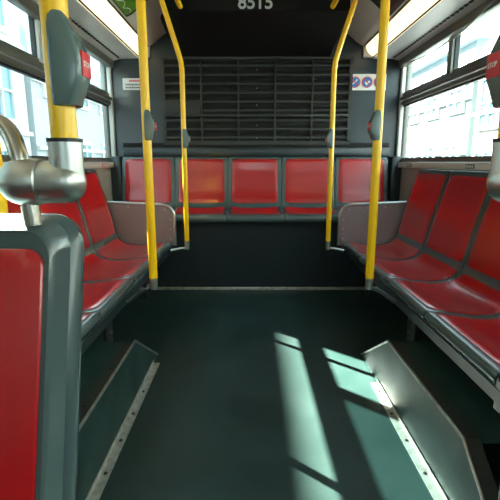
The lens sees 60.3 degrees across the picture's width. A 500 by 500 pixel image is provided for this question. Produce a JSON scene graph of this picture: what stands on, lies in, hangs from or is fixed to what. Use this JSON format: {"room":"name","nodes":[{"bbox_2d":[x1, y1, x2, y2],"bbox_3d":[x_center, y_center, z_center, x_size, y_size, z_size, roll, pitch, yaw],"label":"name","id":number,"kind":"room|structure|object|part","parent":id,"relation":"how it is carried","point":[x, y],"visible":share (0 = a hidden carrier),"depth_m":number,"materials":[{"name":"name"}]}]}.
{"room":"vehicle interior","nodes":[
{"label":"vehicle interior","id":0,"kind":"room"},
{"bbox_2d":[90,63,112,200],"bbox_3d":[-1.180,-0.168,0.272,0.060,2.380,7.000,0,12,0],"label":"wall","id":1,"kind":"structure","parent":0,"point":[104,174],"depth_m":3.48,"materials":[{"name":"grey plastic"}]},
{"bbox_2d":[0,15,115,168],"bbox_3d":[-1.148,-0.939,2.705,0.074,0.845,1.717,0,12,0],"label":"window","id":2,"kind":"structure","parent":1,"relation":"in","point":[13,58],"depth_m":2.33,"materials":[{"name":"grey"}]},
{"bbox_3d":[-1.133,-0.547,2.782,0.035,0.045,1.710,0,12,0],"label":"sill","id":3,"kind":"part","parent":2,"relation":"part of","materials":[{"name":"grey"}]},
{"bbox_3d":[-1.135,-1.124,3.522,0.030,0.790,0.042,0,12,0],"label":"bright post","id":4,"kind":"part","parent":2,"relation":"part of","materials":[{"name":"grey metal"}]},
{"bbox_2d":[6,0,114,67],"bbox_3d":[-1.119,-0.804,0.090,0.059,0.060,6.900,0,12,0],"label":"trim","id":5,"kind":"structure","parent":1,"relation":"attached to","point":[31,8],"depth_m":2.52,"materials":[{"name":"grey"}]},
{"bbox_2d":[33,0,138,60],"bbox_3d":[-1.018,-0.851,0.081,0.265,0.065,6.900,0,12,0],"label":"trim","id":6,"kind":"structure","parent":1,"relation":"attached to","point":[87,26],"depth_m":2.78,"materials":[{"name":"white"}]},
{"bbox_2d":[110,156,122,200],"bbox_3d":[-1.107,-0.539,3.615,0.083,0.485,0.100,0,12,0],"label":"trim","id":7,"kind":"structure","parent":1,"relation":"on","point":[116,172],"depth_m":3.56,"materials":[{"name":"plastic"}]},
{"bbox_2d":[81,245,171,355],"bbox_3d":[-0.859,0.322,2.092,0.573,0.330,2.250,0,12,0],"label":"frame","id":8,"kind":"object","parent":1,"relation":"attached to","point":[105,325],"visible":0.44,"depth_m":1.97,"materials":[{"name":"grey paint"}]},
{"bbox_2d":[0,142,7,212],"bbox_3d":[-0.572,-0.451,0.908,0.036,1.660,0.036,0,12,0],"label":"pole","id":9,"kind":"object","parent":8,"relation":"on","point":[3,201],"visible":0.02,"depth_m":0.97,"materials":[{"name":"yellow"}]},
{"bbox_2d":[7,200,135,318],"bbox_3d":[-0.842,-0.045,1.869,0.540,0.568,0.496,0,12,0],"label":"seat","id":10,"kind":"object","parent":8,"relation":"on","point":[102,297],"visible":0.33,"depth_m":1.92,"materials":[{"name":"red plastic"}]},
{"bbox_2d":[82,311,101,340],"bbox_3d":[-0.842,0.056,1.379,0.540,0.568,0.496,0,12,0],"label":"seat","id":11,"kind":"object","parent":8,"relation":"on","point":[90,320],"visible":0.2,"depth_m":1.58,"materials":[{"name":"red plastic"}]},
{"bbox_2d":[40,201,148,283],"bbox_3d":[-0.842,-0.145,2.359,0.540,0.568,0.496,0,12,0],"label":"seat","id":12,"kind":"object","parent":8,"relation":"on","point":[96,267],"visible":0.48,"depth_m":2.44,"materials":[{"name":"red plastic"}]},
{"bbox_2d":[77,169,170,260],"bbox_3d":[-0.842,-0.245,2.849,0.540,0.568,0.496,0,12,0],"label":"seat","id":13,"kind":"object","parent":8,"relation":"on","point":[105,241],"visible":0.74,"depth_m":2.87,"materials":[{"name":"red plastic"}]},
{"bbox_2d":[107,201,176,244],"bbox_3d":[-0.794,-0.196,3.135,0.512,0.326,0.022,0,12,0],"label":"end panel","id":14,"kind":"object","parent":1,"relation":"attached to","point":[129,218],"visible":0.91,"depth_m":3.13,"materials":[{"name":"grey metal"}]},
{"bbox_2d":[111,34,400,214],"bbox_3d":[0.050,-0.858,3.642,2.520,2.380,0.080,0,12,0],"label":"wall","id":15,"kind":"structure","parent":0,"point":[126,103],"depth_m":3.53,"materials":[{"name":"plastic"}]},
{"bbox_2d":[122,78,139,89],"bbox_3d":[-0.935,-1.349,3.496,0.200,0.090,0.004,0,12,0],"label":"notice","id":16,"kind":"object","parent":15,"relation":"attached to","point":[128,83],"visible":0.84,"depth_m":3.49,"materials":[{"name":"white paper"}]},
{"bbox_2d":[123,148,388,155],"bbox_3d":[0.050,-0.814,3.577,2.200,0.070,0.065,0,12,0],"label":"trim","id":17,"kind":"structure","parent":15,"relation":"attached to","point":[126,151],"depth_m":3.54,"materials":[{"name":"plastic"}]},
{"bbox_2d":[123,143,388,147],"bbox_3d":[0.050,-0.870,3.578,2.200,0.040,0.040,0,12,0],"label":"trim","id":18,"kind":"structure","parent":15,"relation":"attached to","point":[125,145],"depth_m":3.56,"materials":[{"name":"black"}]},
{"bbox_2d":[160,56,353,144],"bbox_3d":[0.055,-1.211,3.505,1.540,0.687,0.045,0,12,0],"label":"air vent","id":19,"kind":"object","parent":15,"relation":"in","point":[229,100],"visible":0.91,"depth_m":3.50,"materials":[{"name":"black metal"}]},
{"bbox_3d":[-0.546,-1.168,3.510,0.282,0.110,0.031,0,12,0],"label":"access plate","id":20,"kind":"part","parent":19,"relation":"part of","materials":[{"name":"grey paint"}]},
{"bbox_3d":[0.055,-1.102,3.522,1.500,0.017,0.034,0,12,0],"label":"cross rail","id":21,"kind":"part","parent":19,"relation":"part of","materials":[{"name":"black metal"}]},
{"bbox_2d":[352,74,386,89],"bbox_3d":[0.950,-1.363,3.492,0.310,0.124,0.006,0,12,0],"label":"prohibition sign","id":22,"kind":"object","parent":15,"relation":"attached to","point":[360,81],"visible":0.69,"depth_m":3.49,"materials":[{"name":"white plastic"}]},
{"bbox_2d":[106,0,407,45],"bbox_3d":[0.050,-1.035,0.043,1.880,0.350,6.900,0,12,0],"label":"ceiling","id":23,"kind":"structure","parent":0,"point":[364,25],"depth_m":3.02,"materials":[{"name":"white laminate"}]},
{"bbox_2d":[77,0,149,57],"bbox_3d":[-0.854,-0.899,0.086,0.107,0.097,6.930,0,12,0],"label":"ceiling light","id":24,"kind":"object","parent":23,"relation":"attached to","point":[101,10],"visible":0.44,"depth_m":2.67,"materials":[{"name":"beige plastic"}]},
{"bbox_2d":[112,0,146,16],"bbox_3d":[-0.644,-1.442,2.052,0.296,0.183,1.400,0,12,0],"label":"card","id":25,"kind":"object","parent":23,"relation":"attached to","point":[128,7],"visible":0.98,"depth_m":2.63,"materials":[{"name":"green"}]},
{"bbox_2d":[126,0,157,303],"bbox_3d":[-0.463,-0.614,1.722,0.164,1.737,0.043,0,12,0],"label":"pole","id":26,"kind":"object","parent":23,"relation":"attached to","point":[149,126],"visible":1,"depth_m":1.74,"materials":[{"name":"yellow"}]},
{"bbox_2d":[150,278,157,289],"bbox_3d":[-0.420,0.144,1.877,0.034,0.055,0.034,0,12,0],"label":"socket","id":27,"kind":"object","parent":26,"relation":"attached to","point":[153,281],"depth_m":1.86,"materials":[{"name":"silver metal"}]},
{"bbox_2d":[159,0,189,250],"bbox_3d":[-0.481,-0.803,2.701,0.206,1.666,0.069,-4,12,-17],"label":"pole","id":28,"kind":"object","parent":23,"relation":"attached to","point":[185,138],"visible":1,"depth_m":2.71,"materials":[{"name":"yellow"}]},
{"bbox_2d":[185,241,189,249],"bbox_3d":[-0.420,-0.032,2.872,0.032,0.060,0.032,0,12,0],"label":"socket","id":29,"kind":"object","parent":28,"relation":"attached to","point":[187,246],"depth_m":2.86,"materials":[{"name":"silver metal"}]},
{"bbox_2d":[175,0,182,8],"bbox_3d":[-0.430,-1.217,0.830,0.033,0.208,3.674,0,12,0],"label":"rail","id":30,"kind":"object","parent":23,"relation":"attached to","point":[178,2],"visible":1,"depth_m":2.58,"materials":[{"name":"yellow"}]},
{"bbox_2d":[160,0,352,56],"bbox_3d":[0.050,-1.625,3.065,1.400,0.325,0.722,0,12,0],"label":"ceiling panel","id":31,"kind":"object","parent":23,"relation":"attached to","point":[202,28],"visible":0.98,"depth_m":2.93,"materials":[{"name":"black laminate"}]},
{"bbox_2d":[330,0,338,8],"bbox_3d":[0.510,-1.217,0.830,0.033,0.208,3.674,0,12,0],"label":"rail","id":32,"kind":"object","parent":23,"relation":"attached to","point":[334,2],"visible":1,"depth_m":2.58,"materials":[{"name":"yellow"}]},
{"bbox_2d":[325,0,357,250],"bbox_3d":[0.582,-0.803,2.700,0.206,1.666,0.072,4,12,18],"label":"pole","id":33,"kind":"object","parent":23,"relation":"attached to","point":[329,139],"visible":1,"depth_m":2.71,"materials":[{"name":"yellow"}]},
{"bbox_2d":[325,241,329,249],"bbox_3d":[0.520,-0.032,2.872,0.032,0.060,0.032,0,12,0],"label":"socket","id":34,"kind":"object","parent":33,"relation":"attached to","point":[327,246],"depth_m":2.86,"materials":[{"name":"silver metal"}]},
{"bbox_2d":[365,0,396,303],"bbox_3d":[0.563,-0.614,1.722,0.164,1.737,0.043,0,12,0],"label":"pole","id":35,"kind":"object","parent":23,"relation":"attached to","point":[375,125],"visible":1,"depth_m":1.74,"materials":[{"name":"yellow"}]},
{"bbox_2d":[365,278,372,289],"bbox_3d":[0.520,0.144,1.877,0.034,0.055,0.034,0,12,0],"label":"socket","id":36,"kind":"object","parent":35,"relation":"attached to","point":[368,281],"depth_m":1.86,"materials":[{"name":"silver metal"}]},
{"bbox_2d":[371,0,404,15],"bbox_3d":[0.745,-1.440,2.043,0.296,0.183,1.380,0,12,0],"label":"card","id":37,"kind":"object","parent":23,"relation":"attached to","point":[394,4],"visible":0.46,"depth_m":2.60,"materials":[{"name":"black"}]},
{"bbox_2d":[362,0,441,57],"bbox_3d":[0.954,-0.899,0.086,0.107,0.097,6.930,0,12,0],"label":"ceiling light","id":38,"kind":"object","parent":23,"relation":"attached to","point":[412,11],"visible":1,"depth_m":2.66,"materials":[{"name":"beige plastic"}]},
{"bbox_2d":[142,215,376,286],"bbox_3d":[0.050,0.004,3.581,2.400,0.555,0.385,0,12,0],"label":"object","id":39,"kind":"structure","parent":0,"point":[226,254],"depth_m":3.40,"materials":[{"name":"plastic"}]},
{"bbox_2d":[122,157,174,208],"bbox_3d":[-0.840,-0.489,3.421,0.434,0.495,0.395,0,12,0],"label":"seat","id":40,"kind":"object","parent":39,"relation":"on","point":[133,181],"visible":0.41,"depth_m":3.55,"materials":[{"name":"red plastic"}]},
{"bbox_2d":[173,157,227,222],"bbox_3d":[-0.400,-0.489,3.421,0.434,0.495,0.395,0,12,0],"label":"seat","id":41,"kind":"object","parent":39,"relation":"on","point":[207,176],"visible":0.84,"depth_m":3.55,"materials":[{"name":"red plastic"}]},
{"bbox_2d":[227,157,283,222],"bbox_3d":[0.040,-0.489,3.421,0.434,0.495,0.395,0,12,0],"label":"seat","id":42,"kind":"object","parent":39,"relation":"on","point":[254,182],"visible":1,"depth_m":3.55,"materials":[{"name":"red plastic"}]},
{"bbox_2d":[139,287,377,289],"bbox_3d":[0.050,0.307,3.433,2.400,0.022,0.024,0,12,0],"label":"trim","id":43,"kind":"structure","parent":39,"relation":"attached to","point":[141,288],"depth_m":3.42,"materials":[{"name":"metal"}]},
{"bbox_2d":[282,157,338,222],"bbox_3d":[0.480,-0.489,3.421,0.434,0.495,0.395,0,12,0],"label":"seat","id":44,"kind":"object","parent":39,"relation":"on","point":[304,179],"visible":0.8,"depth_m":3.55,"materials":[{"name":"red plastic"}]},
{"bbox_2d":[335,157,387,211],"bbox_3d":[0.920,-0.489,3.421,0.434,0.495,0.395,0,12,0],"label":"seat","id":45,"kind":"object","parent":39,"relation":"on","point":[352,174],"visible":0.45,"depth_m":3.55,"materials":[{"name":"red plastic"}]},
{"bbox_2d":[95,290,499,499],"bbox_3d":[0.050,0.965,0.473,2.520,0.080,7.060,0,12,0],"label":"floor","id":46,"kind":"structure","parent":0,"point":[251,394],"depth_m":1.82,"materials":[{"name":"green plastic"}]},
{"bbox_2d":[0,213,84,499],"bbox_3d":[-0.469,0.452,0.482,0.420,0.920,0.632,0,12,0],"label":"seat","id":47,"kind":"object","parent":46,"relation":"on","point":[42,266],"visible":1,"depth_m":0.60,"materials":[{"name":"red plastic"}]},
{"bbox_2d":[0,0,90,226],"bbox_3d":[-0.414,-0.633,0.503,0.388,1.222,0.066,0,12,0],"label":"stanchion","id":48,"kind":"object","parent":47,"relation":"on","point":[30,183],"visible":1,"depth_m":0.58,"materials":[{"name":"silver"}]},
{"bbox_2d":[77,340,159,499],"bbox_3d":[-0.795,0.579,1.518,0.679,0.261,1.503,0,12,0],"label":"housing","id":49,"kind":"object","parent":46,"relation":"on","point":[116,376],"visible":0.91,"depth_m":1.54,"materials":[{"name":"green plastic"}]},
{"bbox_3d":[-0.819,0.538,1.733,0.633,0.250,1.060,0,12,0],"label":"plate","id":50,"kind":"part","parent":49,"relation":"part of","materials":[{"name":"green plastic"}]},
{"bbox_2d":[361,340,499,499],"bbox_3d":[0.895,0.579,1.518,0.679,0.261,1.503,0,12,0],"label":"housing","id":51,"kind":"object","parent":46,"relation":"on","point":[443,419],"visible":0.99,"depth_m":1.42,"materials":[{"name":"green metal"}]},
{"bbox_3d":[0.918,0.538,1.733,0.633,0.250,1.060,0,12,0],"label":"plate","id":52,"kind":"part","parent":51,"relation":"part of","materials":[{"name":"green plastic"}]},
{"bbox_2d":[485,34,499,499],"bbox_3d":[0.521,-0.190,0.594,0.388,2.126,0.070,0,12,0],"label":"stanchion","id":53,"kind":"object","parent":46,"relation":"on","point":[492,77],"visible":1,"depth_m":0.60,"materials":[{"name":"silver"}]},
{"bbox_2d":[399,63,489,200],"bbox_3d":[1.280,-0.168,0.272,0.060,2.380,7.000,0,12,0],"label":"wall","id":54,"kind":"structure","parent":0,"point":[408,175],"depth_m":3.46,"materials":[{"name":"grey plastic"}]},
{"bbox_2d":[337,201,406,244],"bbox_3d":[0.894,-0.196,3.135,0.512,0.326,0.022,0,12,0],"label":"end panel","id":55,"kind":"object","parent":54,"relation":"attached to","point":[352,226],"visible":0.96,"depth_m":3.13,"materials":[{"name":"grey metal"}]},
{"bbox_2d":[387,156,401,201],"bbox_3d":[1.206,-0.539,3.615,0.083,0.485,0.100,0,12,0],"label":"trim","id":56,"kind":"structure","parent":54,"relation":"on","point":[394,172],"depth_m":3.56,"materials":[{"name":"plastic"}]},
{"bbox_2d":[341,245,499,413],"bbox_3d":[0.959,0.350,1.955,0.573,0.330,2.530,0,12,0],"label":"frame","id":57,"kind":"object","parent":54,"relation":"attached to","point":[414,321],"visible":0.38,"depth_m":1.56,"materials":[{"name":"grey paint"}]},
{"bbox_2d":[342,169,450,260],"bbox_3d":[0.942,-0.245,2.849,0.540,0.568,0.496,0,12,0],"label":"seat","id":58,"kind":"object","parent":57,"relation":"on","point":[428,186],"visible":0.89,"depth_m":2.83,"materials":[{"name":"red plastic"}]},
{"bbox_2d":[359,170,489,283],"bbox_3d":[0.942,-0.145,2.359,0.540,0.568,0.496,0,12,0],"label":"seat","id":59,"kind":"object","parent":57,"relation":"on","point":[465,195],"visible":0.8,"depth_m":2.33,"materials":[{"name":"red plastic"}]},
{"bbox_2d":[384,196,499,318],"bbox_3d":[0.942,-0.045,1.869,0.540,0.568,0.496,0,12,0],"label":"seat","id":60,"kind":"object","parent":57,"relation":"on","point":[475,291],"visible":0.87,"depth_m":1.96,"materials":[{"name":"red plastic"}]},
{"bbox_2d":[424,311,499,383],"bbox_3d":[0.942,0.056,1.379,0.540,0.568,0.496,0,12,0],"label":"seat","id":61,"kind":"object","parent":57,"relation":"on","point":[477,339],"visible":0.99,"depth_m":1.46,"materials":[{"name":"red plastic"}]},
{"bbox_2d":[374,0,486,60],"bbox_3d":[1.117,-0.851,0.081,0.265,0.065,6.900,0,12,0],"label":"trim","id":62,"kind":"structure","parent":54,"relation":"attached to","point":[444,14],"depth_m":2.60,"materials":[{"name":"white"}]},
{"bbox_2d":[395,33,490,170],"bbox_3d":[1.248,-0.939,2.705,0.074,0.845,1.717,0,12,0],"label":"window","id":63,"kind":"structure","parent":54,"relation":"in","point":[455,77],"depth_m":2.72,"materials":[{"name":"grey"}]},
{"bbox_3d":[1.235,-1.124,3.522,0.030,0.790,0.042,0,12,0],"label":"bright post","id":64,"kind":"part","parent":63,"relation":"part of","materials":[{"name":"grey metal"}]},
{"bbox_3d":[1.232,-0.547,2.782,0.035,0.045,1.710,0,12,0],"label":"sill","id":65,"kind":"part","parent":63,"relation":"part of","materials":[{"name":"grey"}]},
{"bbox_2d":[400,0,495,63],"bbox_3d":[1.185,-1.215,2.048,0.010,0.170,2.701,0,12,0],"label":"cord","id":66,"kind":"object","parent":54,"relation":"hanging from","point":[493,1],"visible":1,"depth_m":2.49,"materials":[{"name":"grey plastic"}]},
{"bbox_2d":[398,0,499,67],"bbox_3d":[1.220,-0.804,0.090,0.059,0.060,6.900,0,12,0],"label":"trim","id":67,"kind":"structure","parent":54,"relation":"attached to","point":[455,28],"depth_m":2.54,"materials":[{"name":"grey"}]},
{"label":"outside","id":68,"kind":"structure","parent":0,"visible":0},
{"bbox_3d":[0.050,-3.055,24.893,120.000,0.100,130.000,0,12,0],"label":"street","id":69,"kind":"object","parent":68,"visible":0},
{"bbox_2d":[0,0,32,155],"bbox_3d":[-10.790,-2.120,0.383,8.320,7.900,25.800,0,12,0],"label":"house","id":70,"kind":"structure","parent":69,"relation":"on","point":[13,106],"depth_m":12.12,"materials":[{"name":"grey paint"}]},
{"bbox_3d":[-6.740,-6.684,11.062,0.040,1.500,1.100,0,12,0],"label":"pane","id":71,"kind":"part","parent":70,"relation":"part of","materials":[{"name":"blue"}]},
{"bbox_3d":[-6.740,-4.336,11.543,0.040,1.500,1.100,0,12,0],"label":"pane","id":72,"kind":"part","parent":70,"relation":"part of","materials":[{"name":"blue"}]},
{"bbox_3d":[-6.695,-2.155,0.375,0.130,2.536,25.600,0,12,0],"label":"cornice","id":73,"kind":"part","parent":70,"relation":"part of","materials":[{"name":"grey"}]},
{"bbox_2d":[17,8,105,157],"bbox_3d":[-10.815,-6.138,17.117,8.370,9.060,8.400,0,12,0],"label":"house","id":74,"kind":"structure","parent":69,"relation":"on","point":[90,124],"depth_m":14.19,"materials":[{"name":"grey stone"}]},
{"bbox_3d":[-6.695,-5.070,17.335,0.130,2.200,8.000,0,12,0],"label":"cornice","id":75,"kind":"part","parent":74,"relation":"part of","materials":[{"name":"grey"}]},
{"bbox_3d":[-6.740,-3.536,17.649,0.040,1.500,1.100,0,12,0],"label":"pane","id":76,"kind":"part","parent":74,"relation":"part of","materials":[{"name":"blue"}]},
{"bbox_2d":[406,10,499,157],"bbox_3d":[11.925,-6.112,18.857,8.250,8.312,7.000,0,12,0],"label":"house","id":77,"kind":"structure","parent":69,"relation":"on","point":[442,125],"depth_m":17.55,"materials":[{"name":"grey"}]},
{"bbox_3d":[8.040,-7.059,20.909,0.040,1.500,1.100,0,12,0],"label":"pane","id":78,"kind":"part","parent":77,"relation":"part of","materials":[{"name":"blue"}]},
{"bbox_3d":[8.040,-3.792,19.332,0.040,1.500,1.100,0,12,0],"label":"pane","id":79,"kind":"part","parent":77,"relation":"part of","materials":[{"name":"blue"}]},
{"bbox_3d":[8.040,-6.617,18.754,0.040,1.500,1.100,0,12,0],"label":"pane","id":80,"kind":"part","parent":77,"relation":"part of","materials":[{"name":"blue"}]},
{"bbox_3d":[7.995,-5.258,19.032,0.130,2.104,6.600,0,12,0],"label":"cornice","id":81,"kind":"part","parent":77,"relation":"part of","materials":[{"name":"grey"}]},
{"bbox_3d":[8.040,-3.351,17.177,0.040,1.500,1.100,0,12,0],"label":"pane","id":82,"kind":"part","parent":77,"relation":"part of","materials":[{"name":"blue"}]},
{"bbox_3d":[8.040,-6.176,16.599,0.040,1.500,1.100,0,12,0],"label":"pane","id":83,"kind":"part","parent":77,"relation":"part of","materials":[{"name":"blue"}]},
{"bbox_2d":[471,24,499,155],"bbox_3d":[11.925,-4.162,12.622,8.250,6.992,6.000,0,12,0],"label":"house","id":84,"kind":"structure","parent":69,"relation":"on","point":[486,116],"depth_m":14.58,"materials":[{"name":"grey paint"}]},
{"bbox_3d":[8.040,-2.580,14.851,0.040,1.500,1.045,0,12,0],"label":"pane","id":85,"kind":"part","parent":84,"relation":"part of","materials":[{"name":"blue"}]},
{"bbox_3d":[7.995,-3.445,12.768,0.130,1.784,5.600,0,12,0],"label":"cornice","id":86,"kind":"part","parent":84,"relation":"part of","materials":[{"name":"grey"}]},
{"bbox_3d":[8.040,-4.950,14.366,0.040,1.500,1.045,0,12,0],"label":"pane","id":87,"kind":"part","parent":84,"relation":"part of","materials":[{"name":"blue"}]}
]}

